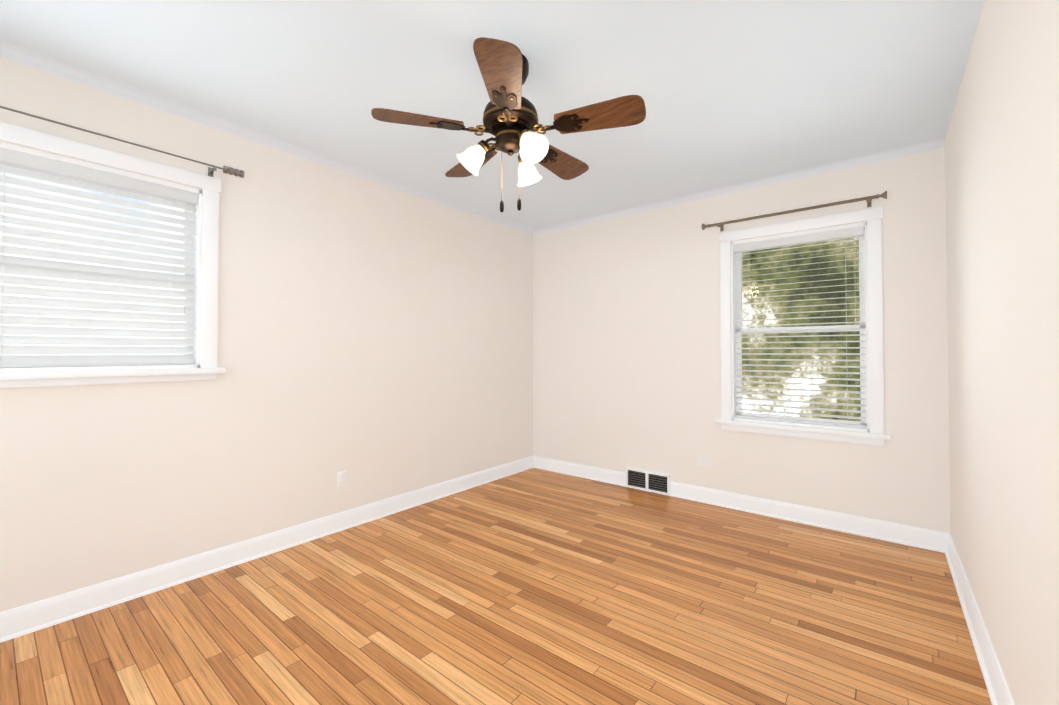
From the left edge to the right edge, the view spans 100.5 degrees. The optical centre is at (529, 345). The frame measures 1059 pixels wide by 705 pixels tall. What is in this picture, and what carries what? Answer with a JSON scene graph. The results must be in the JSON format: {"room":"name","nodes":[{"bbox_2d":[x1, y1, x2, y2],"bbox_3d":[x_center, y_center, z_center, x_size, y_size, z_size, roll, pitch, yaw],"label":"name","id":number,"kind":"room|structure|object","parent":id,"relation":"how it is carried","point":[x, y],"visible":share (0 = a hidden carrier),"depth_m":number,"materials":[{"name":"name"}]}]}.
{"room":"empty bedroom","nodes":[
{"label":"empty bedroom","id":0,"kind":"room"},
{"bbox_2d":[0,56,532,611],"bbox_3d":[-1.460,-0.005,2.804,0.150,2.440,4.900,-1,-1,39],"label":"wall","id":1,"kind":"structure","parent":0,"point":[374,340],"depth_m":2.62,"materials":[{"name":"beige paint"}]},
{"bbox_2d":[0,122,225,387],"bbox_3d":[-2.204,-0.370,1.842,0.202,1.088,1.554,-1,-1,39],"label":"window","id":2,"kind":"structure","parent":1,"relation":"in","point":[205,307],"depth_m":2.17,"materials":[{"name":"white"}]},
{"bbox_2d":[0,148,197,367],"bbox_3d":[-2.193,-0.364,1.833,0.062,0.906,1.312,-1,-1,39],"label":"window blinds","id":3,"kind":"object","parent":2,"relation":"attached to","point":[45,166],"visible":1,"depth_m":2.04,"materials":[{"name":"white plastic"}]},
{"bbox_2d":[0,106,243,177],"bbox_3d":[-2.156,-0.947,1.755,0.095,0.060,1.770,-1,-1,39],"label":"curtain rod","id":4,"kind":"object","parent":1,"relation":"attached to","point":[232,171],"visible":0.88,"depth_m":2.13,"materials":[{"name":"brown metal"}]},
{"bbox_2d":[0,456,533,642],"bbox_3d":[-1.391,1.158,2.729,0.028,0.112,4.600,-1,-1,39],"label":"baseboard","id":5,"kind":"structure","parent":1,"relation":"attached to","point":[33,617],"depth_m":2.35,"materials":[{"name":"white wood"}]},
{"bbox_2d":[0,39,533,234],"bbox_3d":[-1.382,-1.201,2.760,0.050,0.050,4.600,-1,-1,39],"label":"cove","id":6,"kind":"object","parent":1,"relation":"attached to","point":[34,59],"visible":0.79,"depth_m":2.37,"materials":[{"name":"white paint"}]},
{"bbox_2d":[337,470,346,488],"bbox_3d":[-1.245,0.890,2.930,0.009,0.114,0.070,-1,-1,39],"label":"outlet","id":7,"kind":"object","parent":1,"relation":"attached to","point":[341,479],"visible":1,"depth_m":2.92,"materials":[{"name":"white plastic"}]},
{"bbox_2d":[0,0,984,228],"bbox_3d":[-0.186,-1.291,1.801,3.418,0.100,4.900,-1,-1,39],"label":"ceiling","id":8,"kind":"structure","parent":0,"point":[729,92],"depth_m":2.00,"materials":[{"name":"white paint"}]},
{"bbox_2d":[371,37,645,211],"bbox_3d":[-0.059,-0.910,1.951,1.108,0.658,1.064,-1,-1,39],"label":"ceiling fan","id":9,"kind":"object","parent":8,"relation":"hanging from","point":[510,120],"visible":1,"depth_m":1.81,"materials":[{"name":"brown wood"}]},
{"bbox_2d":[0,468,991,704],"bbox_3d":[-0.186,1.248,1.761,3.418,0.100,4.900,-1,-1,39],"label":"floor","id":10,"kind":"structure","parent":0,"point":[534,586],"depth_m":1.92,"materials":[{"name":"brown wood"}]},
{"bbox_2d":[533,148,950,532],"bbox_3d":[1.301,0.008,3.633,3.418,2.440,0.150,-1,-1,39],"label":"wall","id":11,"kind":"structure","parent":0,"point":[626,341],"depth_m":3.45,"materials":[{"name":"beige paint"}]},
{"bbox_2d":[626,467,669,494],"bbox_3d":[1.002,1.147,3.738,0.387,0.165,0.032,-1,-1,39],"label":"air vent","id":12,"kind":"object","parent":11,"relation":"in","point":[651,481],"visible":0.98,"depth_m":3.73,"materials":[{"name":"white metal"}]},
{"bbox_2d":[698,457,712,467],"bbox_3d":[1.378,0.916,3.455,0.114,0.070,0.009,-1,-1,39],"label":"outlet","id":13,"kind":"object","parent":11,"relation":"attached to","point":[705,462],"visible":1,"depth_m":3.45,"materials":[{"name":"white plastic"}]},
{"bbox_2d":[533,136,944,234],"bbox_3d":[1.238,-1.188,3.574,3.118,0.050,0.050,-1,-1,39],"label":"cove","id":14,"kind":"object","parent":11,"relation":"attached to","point":[902,151],"visible":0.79,"depth_m":3.20,"materials":[{"name":"white paint"}]},
{"bbox_2d":[533,456,950,552],"bbox_3d":[1.245,1.171,3.545,3.118,0.112,0.028,-1,-1,39],"label":"baseboard","id":15,"kind":"structure","parent":11,"relation":"attached to","point":[929,539],"depth_m":3.09,"materials":[{"name":"white wood"}]},
{"bbox_2d":[702,191,886,231],"bbox_3d":[1.795,-0.922,3.091,1.113,0.065,0.100,-1,-1,39],"label":"curtain rod","id":16,"kind":"object","parent":11,"relation":"attached to","point":[868,199],"visible":1,"depth_m":3.00,"materials":[{"name":"brown metal"}]},
{"bbox_2d":[716,207,890,445],"bbox_3d":[1.890,-0.117,3.128,1.034,1.511,0.202,-1,-1,39],"label":"window","id":17,"kind":"structure","parent":11,"relation":"in","point":[870,256],"depth_m":3.03,"materials":[{"name":"white"}]},
{"bbox_2d":[733,226,866,427],"bbox_3d":[1.881,-0.118,3.118,0.792,1.314,0.062,-1,-1,39],"label":"window blinds","id":18,"kind":"object","parent":17,"relation":"attached to","point":[853,232],"visible":1,"depth_m":3.08,"materials":[{"name":"white plastic"}]},
{"bbox_2d":[945,0,1058,704],"bbox_3d":[1.088,-0.038,0.758,0.150,2.440,4.900,-1,-1,39],"label":"wall","id":19,"kind":"structure","parent":0,"point":[1002,188],"depth_m":1.34,"materials":[{"name":"beige paint"}]},
{"bbox_2d":[945,533,1014,704],"bbox_3d":[1.019,1.127,0.795,0.028,0.112,4.600,-1,-1,39],"label":"baseboard","id":20,"kind":"structure","parent":19,"relation":"attached to","point":[999,693],"depth_m":1.73,"materials":[{"name":"white wood"}]},
{"label":"outside","id":21,"kind":"structure","parent":0,"visible":0},
{"bbox_2d":[0,165,183,354],"bbox_3d":[-3.875,-0.518,3.853,0.020,5.500,9.000,-1,-1,39],"label":"sky","id":22,"kind":"structure","parent":21,"point":[72,206],"depth_m":3.84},
{"bbox_2d":[742,237,860,420],"bbox_3d":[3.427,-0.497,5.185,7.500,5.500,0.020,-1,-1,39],"label":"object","id":23,"kind":"structure","parent":21,"point":[820,289],"depth_m":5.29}
]}

